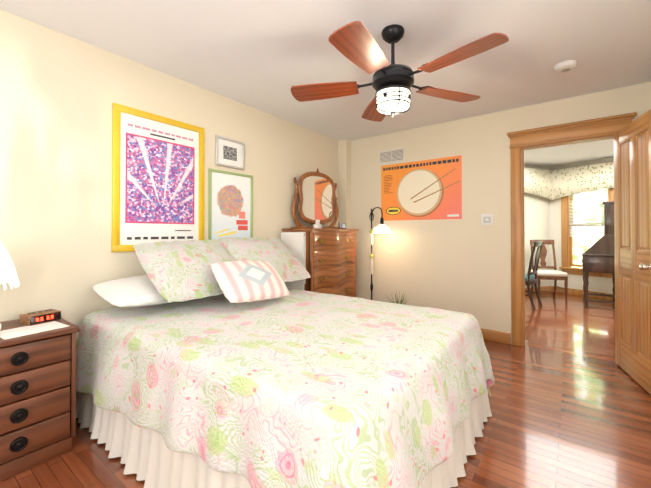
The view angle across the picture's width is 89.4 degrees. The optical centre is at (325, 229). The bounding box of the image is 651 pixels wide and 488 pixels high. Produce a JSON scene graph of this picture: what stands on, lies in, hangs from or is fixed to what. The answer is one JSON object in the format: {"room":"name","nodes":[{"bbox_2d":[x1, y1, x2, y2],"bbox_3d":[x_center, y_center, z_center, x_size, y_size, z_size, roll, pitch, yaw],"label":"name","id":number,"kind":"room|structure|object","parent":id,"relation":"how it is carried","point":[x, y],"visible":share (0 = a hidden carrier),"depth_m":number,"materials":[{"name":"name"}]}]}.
{"room":"bedroom","nodes":[
{"label":"bedroom","id":0,"kind":"room"},
{"bbox_2d":[0,9,337,341],"bbox_3d":[-1.440,-0.035,2.542,0.120,2.440,5.687,0,-1,37],"label":"wall","id":1,"kind":"structure","parent":0,"point":[60,93],"depth_m":2.19,"materials":[{"name":"beige paint"}]},
{"bbox_2d":[111,103,204,251],"bbox_3d":[-1.294,-0.365,2.621,0.021,1.060,0.725,0,-1,37],"label":"poster","id":2,"kind":"object","parent":1,"relation":"attached to","point":[158,171],"visible":0.85,"depth_m":2.57,"materials":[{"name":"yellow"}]},
{"bbox_2d":[215,135,244,169],"bbox_3d":[-0.907,-0.723,3.141,0.019,0.275,0.325,0,-1,37],"label":"photo","id":3,"kind":"object","parent":1,"relation":"attached to","point":[229,153],"visible":0.98,"depth_m":3.14,"materials":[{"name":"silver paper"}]},
{"bbox_2d":[208,168,252,239],"bbox_3d":[-0.895,-0.210,3.152,0.019,0.670,0.505,0,-1,37],"label":"poster","id":4,"kind":"object","parent":1,"relation":"attached to","point":[230,204],"visible":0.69,"depth_m":3.13,"materials":[{"name":"green"}]},
{"bbox_2d":[0,292,650,487],"bbox_3d":[2.232,1.238,2.904,5.900,0.100,11.100,0,-1,37],"label":"floor","id":5,"kind":"structure","parent":0,"point":[570,402],"depth_m":2.00,"materials":[{"name":"brown wood"}]},
{"bbox_2d":[0,318,79,481],"bbox_3d":[-1.642,0.849,1.705,0.484,0.655,0.474,0,-1,37],"label":"nightstand","id":6,"kind":"object","parent":5,"relation":"on","point":[37,399],"visible":0.98,"depth_m":1.62,"materials":[{"name":"brown wood"}]},
{"bbox_2d":[0,241,19,289],"bbox_3d":[-1.761,0.271,1.681,0.292,0.500,0.292,0,-1,37],"label":"bedside lamp","id":7,"kind":"object","parent":6,"relation":"on","point":[8,274],"visible":1,"depth_m":1.70,"materials":[{"name":"white fabric"}]},
{"bbox_2d":[0,321,68,339],"bbox_3d":[-1.526,0.521,1.708,0.200,0.001,0.260,0,-1,31],"label":"paper sheet","id":8,"kind":"object","parent":6,"relation":"on","point":[23,331],"visible":1,"depth_m":1.70,"materials":[{"name":"white paper"}]},
{"bbox_2d":[20,309,60,325],"bbox_3d":[-1.604,0.494,1.856,0.118,0.056,0.150,0,-1,27],"label":"clock radio","id":9,"kind":"object","parent":6,"relation":"on","point":[38,317],"visible":1,"depth_m":1.82,"materials":[{"name":"red wood"}]},
{"bbox_2d":[76,237,494,487],"bbox_3d":[-0.265,0.624,2.114,2.203,1.112,1.759,0,-1,37],"label":"bed","id":10,"kind":"object","parent":5,"relation":"on","point":[235,362],"visible":0.98,"depth_m":1.47,"materials":[{"name":"white fabric"}]},
{"bbox_2d":[281,168,358,296],"bbox_3d":[-0.040,0.230,3.898,0.445,1.935,0.998,0,-1,37],"label":"chest","id":11,"kind":"object","parent":5,"relation":"on","point":[326,256],"visible":0.73,"depth_m":3.79,"materials":[{"name":"brown wood"}]},
{"bbox_2d":[313,220,321,228],"bbox_3d":[-0.091,-0.057,3.813,0.060,0.105,0.090,0,-1,37],"label":"box","id":12,"kind":"object","parent":11,"relation":"on","point":[317,225],"visible":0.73,"depth_m":3.79,"materials":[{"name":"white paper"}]},
{"bbox_2d":[339,223,345,228],"bbox_3d":[0.214,-0.040,4.095,0.090,0.075,0.047,0,-1,-33],"label":"desk clock","id":13,"kind":"object","parent":11,"relation":"on","point":[342,225],"visible":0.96,"depth_m":4.07,"materials":[{"name":"white metal"}]},
{"bbox_2d":[369,207,391,299],"bbox_3d":[0.640,0.461,4.137,0.260,1.477,0.460,0,-1,-28],"label":"floor lamp","id":14,"kind":"object","parent":5,"relation":"on","point":[381,228],"visible":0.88,"depth_m":4.20,"materials":[{"name":"black metal"}]},
{"bbox_2d":[387,291,409,304],"bbox_3d":[0.876,0.970,3.923,0.242,0.455,0.301,0,-1,37],"label":"plant","id":15,"kind":"object","parent":5,"relation":"on","point":[401,301],"visible":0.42,"depth_m":3.91,"materials":[{"name":"green plant"}]},
{"bbox_2d":[525,241,542,309],"bbox_3d":[3.110,0.701,5.206,0.450,1.028,0.494,0,-1,-43],"label":"chair","id":16,"kind":"object","parent":5,"relation":"on","point":[530,278],"visible":0.6,"depth_m":5.01,"materials":[{"name":"teal"}]},
{"bbox_2d":[530,240,567,301],"bbox_3d":[3.875,0.706,5.751,0.450,1.028,0.494,0,-1,15],"label":"chair","id":17,"kind":"object","parent":5,"relation":"on","point":[555,274],"visible":0.73,"depth_m":5.79,"materials":[{"name":"brown wood"}]},
{"bbox_2d":[581,201,614,307],"bbox_3d":[4.372,0.399,5.225,0.491,1.620,0.780,0,-1,37],"label":"desk","id":18,"kind":"object","parent":5,"relation":"on","point":[598,254],"visible":0.62,"depth_m":4.95,"materials":[{"name":"brown wood"}]},
{"bbox_2d":[0,0,650,166],"bbox_3d":[2.232,-1.302,2.928,5.900,0.100,11.100,0,-1,37],"label":"ceiling","id":19,"kind":"structure","parent":0,"point":[264,55],"depth_m":2.28,"materials":[{"name":"white paint"}]},
{"bbox_2d":[291,21,508,121],"bbox_3d":[0.418,-0.985,2.056,1.300,0.550,1.276,0,-1,37],"label":"ceiling fan","id":20,"kind":"object","parent":19,"relation":"hanging from","point":[356,43],"visible":1,"depth_m":1.99,"materials":[{"name":"brown wood"}]},
{"bbox_2d":[554,60,576,72],"bbox_3d":[1.833,-1.233,2.514,0.140,0.046,0.140,0,-1,37],"label":"smoke detector","id":21,"kind":"object","parent":19,"relation":"attached to","point":[565,66],"visible":1,"depth_m":2.48,"materials":[{"name":"white plastic"}]},
{"bbox_2d":[338,139,350,228],"bbox_3d":[0.266,-0.017,4.594,0.140,2.440,0.115,0,-1,37],"label":"wall","id":22,"kind":"structure","parent":0,"point":[344,178],"depth_m":4.55,"materials":[{"name":"beige paint"}]},
{"bbox_2d":[351,82,650,343],"bbox_3d":[1.759,-0.025,3.618,3.700,2.440,0.120,0,-1,37],"label":"wall","id":23,"kind":"structure","parent":0,"point":[463,265],"depth_m":3.71,"materials":[{"name":"beige paint"}]},
{"bbox_2d":[379,147,404,164],"bbox_3d":[0.846,-0.935,4.226,0.360,0.180,0.019,0,-1,37],"label":"air vent","id":24,"kind":"object","parent":23,"relation":"in","point":[397,155],"visible":1,"depth_m":4.21,"materials":[{"name":"white metal"}]},
{"bbox_2d":[381,155,461,220],"bbox_3d":[1.134,-0.472,4.014,1.010,0.720,0.002,0,-1,37],"label":"art","id":25,"kind":"object","parent":23,"relation":"attached to","point":[430,189],"visible":1,"depth_m":3.98,"materials":[{"name":"orange paper"}]},
{"bbox_2d":[481,214,492,224],"bbox_3d":[1.741,-0.101,3.545,0.120,0.120,0.017,0,-1,37],"label":"light switch","id":26,"kind":"object","parent":23,"relation":"attached to","point":[486,219],"visible":1,"depth_m":3.54,"materials":[{"name":"white plastic"}]},
{"bbox_2d":[480,328,509,343],"bbox_3d":[1.133,1.141,3.994,1.955,0.115,0.016,0,-1,37],"label":"baseboard","id":27,"kind":"structure","parent":23,"relation":"attached to","point":[496,336],"depth_m":3.48,"materials":[{"name":"brown wood"}]},
{"bbox_2d":[507,112,636,345],"bbox_3d":[2.334,0.095,3.184,0.988,2.190,0.216,0,-1,37],"label":"door frame","id":28,"kind":"structure","parent":23,"relation":"attached to","point":[596,129],"depth_m":3.35,"materials":[{"name":"brown wood"}]},
{"bbox_2d":[614,109,650,393],"bbox_3d":[2.417,0.165,2.560,0.179,2.015,0.757,0,-1,24],"label":"door","id":29,"kind":"structure","parent":23,"relation":"in","point":[632,194],"depth_m":2.56,"materials":[{"name":"brown wood"}]},
{"bbox_2d":[524,164,549,287],"bbox_3d":[3.111,-0.004,5.960,2.700,2.440,0.120,0,-1,-23],"label":"wall","id":30,"kind":"structure","parent":0,"point":[536,217],"depth_m":6.29,"materials":[{"name":"white paint"}]},
{"bbox_2d":[525,286,549,293],"bbox_3d":[3.138,1.158,5.886,2.700,0.115,0.016,0,-1,-23],"label":"baseboard","id":31,"kind":"structure","parent":30,"relation":"attached to","point":[545,288],"depth_m":6.32,"materials":[{"name":"brown wood"}]},
{"bbox_2d":[549,157,613,293],"bbox_3d":[5.202,-0.011,5.179,0.120,2.440,3.000,0,-1,-31],"label":"wall","id":32,"kind":"structure","parent":0,"point":[601,284],"depth_m":6.25,"materials":[{"name":"white paint"}]},
{"bbox_2d":[524,162,613,199],"bbox_3d":[3.922,-0.837,5.603,2.056,0.580,1.612,0,-1,37],"label":"valance","id":33,"kind":"object","parent":32,"relation":"attached to","point":[553,184],"visible":0.65,"depth_m":6.01,"materials":[{"name":"beige fabric"}]},
{"bbox_2d":[550,286,612,300],"bbox_3d":[5.144,1.151,5.133,0.016,0.115,3.000,0,-1,-31],"label":"baseboard","id":34,"kind":"structure","parent":32,"relation":"attached to","point":[571,291],"depth_m":5.97,"materials":[{"name":"brown wood"}]},
{"bbox_2d":[559,188,613,277],"bbox_3d":[4.731,-0.084,5.917,0.185,1.840,0.870,0,-1,-31],"label":"window","id":35,"kind":"structure","parent":32,"relation":"in","point":[580,222],"depth_m":6.07,"materials":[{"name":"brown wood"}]}
]}

